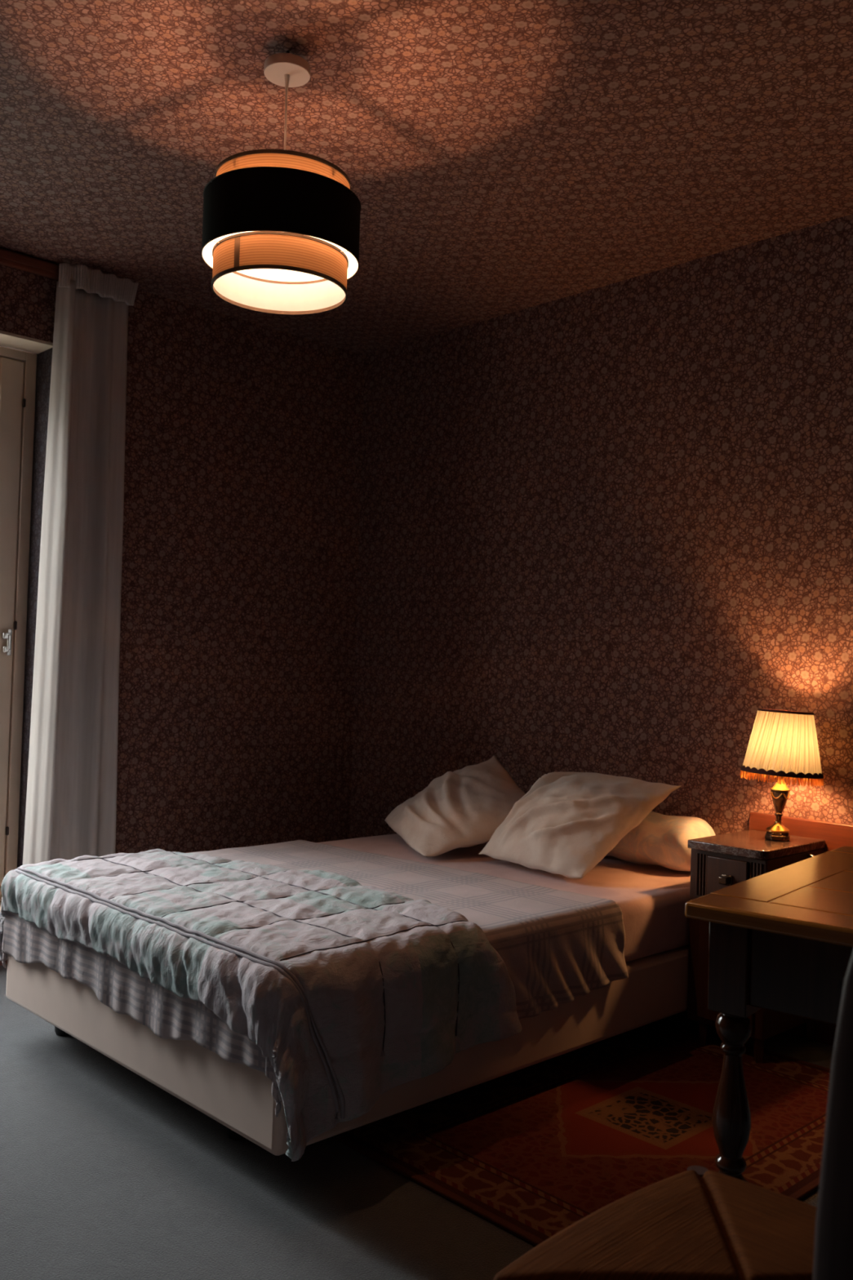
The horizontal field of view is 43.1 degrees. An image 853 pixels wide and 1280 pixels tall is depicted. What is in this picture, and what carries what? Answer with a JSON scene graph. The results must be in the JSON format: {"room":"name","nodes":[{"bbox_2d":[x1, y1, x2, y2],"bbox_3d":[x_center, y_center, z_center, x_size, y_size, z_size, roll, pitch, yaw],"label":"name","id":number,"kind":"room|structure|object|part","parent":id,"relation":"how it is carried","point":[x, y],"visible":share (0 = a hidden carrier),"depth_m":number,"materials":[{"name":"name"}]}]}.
{"room":"bedroom","nodes":[
{"label":"bedroom","id":0,"kind":"room"},
{"bbox_2d":[0,264,364,965],"bbox_3d":[-2.026,-0.088,3.711,4.400,2.716,0.300,3,-2,-44],"label":"wall","id":1,"kind":"structure","parent":0,"point":[243,439],"depth_m":4.63,"materials":[{"name":"paper"}]},
{"bbox_2d":[0,346,36,901],"bbox_3d":[-1.950,-0.079,3.812,1.088,2.106,0.089,3,-2,-44],"label":"door","id":2,"kind":"structure","parent":1,"relation":"in","point":[18,368],"depth_m":4.14,"materials":[{"name":"beige paint"}]},
{"bbox_3d":[-1.593,0.009,4.127,0.016,0.100,0.006,3,-2,-44],"label":"handle plate","id":3,"kind":"part","parent":2,"relation":"part of","materials":[{"name":"silver metal"}]},
{"bbox_2d":[0,330,53,353],"bbox_3d":[-1.851,-1.138,3.767,1.090,0.012,0.152,3,-2,-44],"label":"trim","id":4,"kind":"structure","parent":1,"relation":"attached to","point":[9,340],"depth_m":4.06,"materials":[{"name":"beige paint"}]},
{"bbox_2d":[0,247,58,280],"bbox_3d":[-1.788,-1.410,3.699,1.625,0.052,0.039,3,-2,-44],"label":"rail","id":5,"kind":"object","parent":1,"relation":"attached to","point":[8,258],"visible":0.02,"depth_m":3.99,"materials":[{"name":"red wood"}]},
{"bbox_2d":[22,262,138,864],"bbox_3d":[-1.282,-0.111,4.062,0.361,2.564,0.128,3,-2,-44],"label":"curtain","id":6,"kind":"object","parent":5,"relation":"hanging from","point":[71,811],"visible":0.86,"depth_m":4.08,"materials":[{"name":"white fabric"}]},
{"bbox_2d":[17,347,53,867],"bbox_3d":[-1.492,-0.058,4.119,0.002,2.106,0.149,3,-2,-44],"label":"trim","id":7,"kind":"structure","parent":1,"relation":"attached to","point":[44,359],"depth_m":4.14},
{"bbox_2d":[0,964,834,1279],"bbox_3d":[-0.319,1.224,1.853,4.400,0.100,4.750,3,-2,-44],"label":"floor","id":8,"kind":"structure","parent":0,"point":[106,1173],"depth_m":2.30,"materials":[{"name":"grey carpet"}]},
{"bbox_2d":[5,944,688,1155],"bbox_3d":[-0.109,1.076,3.411,1.895,0.288,1.386,3,-2,-44],"label":"bed base","id":9,"kind":"object","parent":8,"relation":"on","point":[237,1096],"visible":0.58,"depth_m":2.77,"materials":[{"name":"beige fabric"}]},
{"bbox_3d":[-1.091,1.138,3.264,0.068,0.099,0.068,3,-2,-44],"label":"leg","id":10,"kind":"part","parent":9,"relation":"part of","materials":[{"name":"black plastic"}]},
{"bbox_3d":[-0.450,1.140,2.596,0.068,0.099,0.068,3,-2,-44],"label":"leg","id":11,"kind":"part","parent":9,"relation":"part of","materials":[{"name":"black plastic"}]},
{"bbox_2d":[316,833,690,962],"bbox_3d":[-0.099,0.839,3.420,1.879,0.185,1.370,3,-2,-44],"label":"mattress","id":12,"kind":"object","parent":9,"relation":"on","point":[651,899],"visible":0.18,"depth_m":3.42,"materials":[{"name":"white fabric"}]},
{"bbox_2d":[0,848,521,1161],"bbox_3d":[-0.538,0.880,2.997,0.800,0.409,1.523,3,-2,-44],"label":"patchwork quilt","id":13,"kind":"object","parent":12,"relation":"on","point":[322,971],"visible":0.96,"depth_m":2.54,"materials":[{"name":"fabric"}]},
{"bbox_2d":[1,840,628,1117],"bbox_3d":[-0.362,0.869,3.169,1.221,0.299,1.436,3,-2,-44],"label":"blanket","id":14,"kind":"object","parent":12,"relation":"on","point":[556,947],"visible":0.37,"depth_m":2.94,"materials":[{"name":"fabric"}]},
{"bbox_2d":[384,755,525,856],"bbox_3d":[0.105,0.597,4.067,0.513,0.312,0.621,2,-2,-24],"label":"pillow","id":15,"kind":"object","parent":12,"relation":"on","point":[464,807],"visible":0.95,"depth_m":3.91,"materials":[{"name":"beige fabric"}]},
{"bbox_2d":[479,771,680,879],"bbox_3d":[0.493,0.601,3.618,0.404,0.301,0.572,3,-2,-44],"label":"pillow","id":16,"kind":"object","parent":12,"relation":"on","point":[566,823],"visible":1,"depth_m":3.51,"materials":[{"name":"beige fabric"}]},
{"bbox_2d":[606,811,715,871],"bbox_3d":[0.486,0.684,4.027,0.211,0.187,1.310,3,-2,-44],"label":"pillow","id":17,"kind":"object","parent":12,"relation":"on","point":[660,839],"visible":0.13,"depth_m":3.60,"materials":[{"name":"fabric"}]},
{"bbox_2d":[331,1018,831,1246],"bbox_3d":[0.571,1.218,2.754,1.380,0.010,0.920,3,-2,-44],"label":"rug","id":18,"kind":"object","parent":8,"relation":"on","point":[533,1151],"visible":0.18,"depth_m":2.65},
{"bbox_2d":[687,829,825,1062],"bbox_3d":[1.025,0.929,3.322,0.401,0.620,0.305,3,-2,-44],"label":"nightstand","id":19,"kind":"object","parent":18,"relation":"on","point":[717,862],"visible":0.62,"depth_m":3.26,"materials":[{"name":"brown wood"}]},
{"bbox_3d":[0.841,1.198,3.299,0.025,0.072,0.025,2,-1,1],"label":"leg","id":20,"kind":"part","parent":19,"relation":"part of","materials":[{"name":"brown wood"}]},
{"bbox_3d":[0.886,0.715,3.210,0.028,0.032,0.036,3,-2,-44],"label":"knob","id":21,"kind":"part","parent":19,"relation":"part of","materials":[{"name":"brown metal"}]},
{"bbox_3d":[0.892,0.967,3.220,0.013,0.354,0.185,3,-2,-44],"label":"cupboard door","id":22,"kind":"part","parent":19,"relation":"part of","materials":[{"name":"brown wood"}]},
{"bbox_3d":[0.899,0.715,3.226,0.014,0.125,0.134,3,-2,-44],"label":"drawer","id":23,"kind":"part","parent":19,"relation":"part of","materials":[{"name":"brown wood"}]},
{"bbox_3d":[0.972,1.198,3.162,0.025,0.072,0.025,2,-1,1],"label":"leg","id":24,"kind":"part","parent":19,"relation":"part of","materials":[{"name":"brown wood"}]},
{"bbox_2d":[739,707,823,841],"bbox_3d":[1.109,0.419,3.373,0.249,0.406,0.247,1,-2,21],"label":"table lamp","id":25,"kind":"object","parent":19,"relation":"on","point":[782,744],"visible":1,"depth_m":3.30,"materials":[{"name":"beige fabric"}]},
{"bbox_3d":[1.103,0.517,3.370,0.052,0.092,0.052,3,-2,-44],"label":"urn stem","id":26,"kind":"part","parent":25,"relation":"part of","materials":[{"name":"brown metal"}]},
{"bbox_2d":[770,776,790,791],"bbox_3d":[1.106,0.417,3.373,0.058,0.108,0.058,3,-2,-44],"label":"socket","id":27,"kind":"object","parent":25,"relation":"attached to","point":[777,787],"depth_m":3.36,"materials":[{"name":"gold metal"}]},
{"bbox_3d":[1.112,0.320,3.376,0.241,0.204,0.241,3,-2,-44],"label":"lamp shade","id":28,"kind":"part","parent":25,"relation":"part of","materials":[{"name":"beige fabric"}]},
{"bbox_3d":[1.195,1.210,3.376,0.025,0.072,0.025,2,-1,1],"label":"leg","id":29,"kind":"part","parent":19,"relation":"part of","materials":[{"name":"brown wood"}]},
{"bbox_3d":[1.180,0.671,3.293,0.018,0.036,0.059,2,-2,-17],"label":"handle","id":30,"kind":"part","parent":19,"relation":"part of","materials":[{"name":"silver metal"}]},
{"bbox_2d":[493,951,852,1279],"bbox_3d":[0.367,0.704,1.213,0.489,0.949,0.465,3,-2,-44],"label":"chair","id":31,"kind":"object","parent":8,"relation":"on","point":[697,1223],"visible":1,"depth_m":1.28,"materials":[{"name":"brown wood"}]},
{"bbox_3d":[0.354,0.752,1.226,0.486,0.057,0.429,3,-2,-44],"label":"rush seat","id":32,"kind":"part","parent":31,"relation":"part of","materials":[{"name":"brown wicker"}]},
{"bbox_3d":[0.373,0.963,1.498,0.038,0.447,0.038,3,-2,-44],"label":"leg","id":33,"kind":"part","parent":31,"relation":"part of","materials":[{"name":"brown wood"}]},
{"bbox_3d":[0.374,0.697,0.950,0.040,0.949,0.075,3,-2,-44],"label":"post","id":34,"kind":"part","parent":31,"relation":"part of","materials":[{"name":"brown wood"}]},
{"bbox_2d":[684,845,852,1182],"bbox_3d":[1.204,0.842,1.769,1.300,0.750,0.860,1,-2,38],"label":"table","id":35,"kind":"object","parent":8,"relation":"on","point":[781,940],"visible":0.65,"depth_m":1.82,"materials":[{"name":"brown wood"}]},
{"bbox_3d":[0.520,0.838,1.844,0.068,0.722,0.068,1,-2,38],"label":"leg","id":36,"kind":"part","parent":35,"relation":"part of","materials":[{"name":"brown wood"}]},
{"bbox_2d":[749,812,852,1045],"bbox_3d":[1.456,0.917,3.182,0.022,0.687,1.120,3,-2,-44],"label":"wooden board","id":37,"kind":"object","parent":8,"relation":"on","point":[836,835],"visible":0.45,"depth_m":3.40,"materials":[{"name":"brown wood"}]},
{"bbox_2d":[0,0,852,355],"bbox_3d":[-0.308,-1.500,1.995,4.600,0.120,5.150,3,-2,-44],"label":"ceiling","id":38,"kind":"structure","parent":0,"point":[500,157],"depth_m":2.98,"materials":[{"name":"paper"}]},
{"bbox_2d":[200,50,361,315],"bbox_3d":[-0.344,-1.128,2.605,0.377,0.589,0.377,2,-1,-8],"label":"pendant lamp","id":39,"kind":"object","parent":38,"relation":"hanging from","point":[281,228],"visible":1,"depth_m":2.47,"materials":[{"name":"black fabric"}]},
{"bbox_3d":[-0.341,-1.202,2.606,0.005,0.262,0.006,3,-2,-44],"label":"cord","id":40,"kind":"part","parent":39,"relation":"part of","materials":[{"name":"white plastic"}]},
{"bbox_2d":[349,213,852,839],"bbox_3d":[1.282,0.005,3.521,0.120,2.716,5.150,3,-2,-44],"label":"wall","id":41,"kind":"structure","parent":0,"point":[605,530],"depth_m":4.03,"materials":[{"name":"paper"}]}
]}

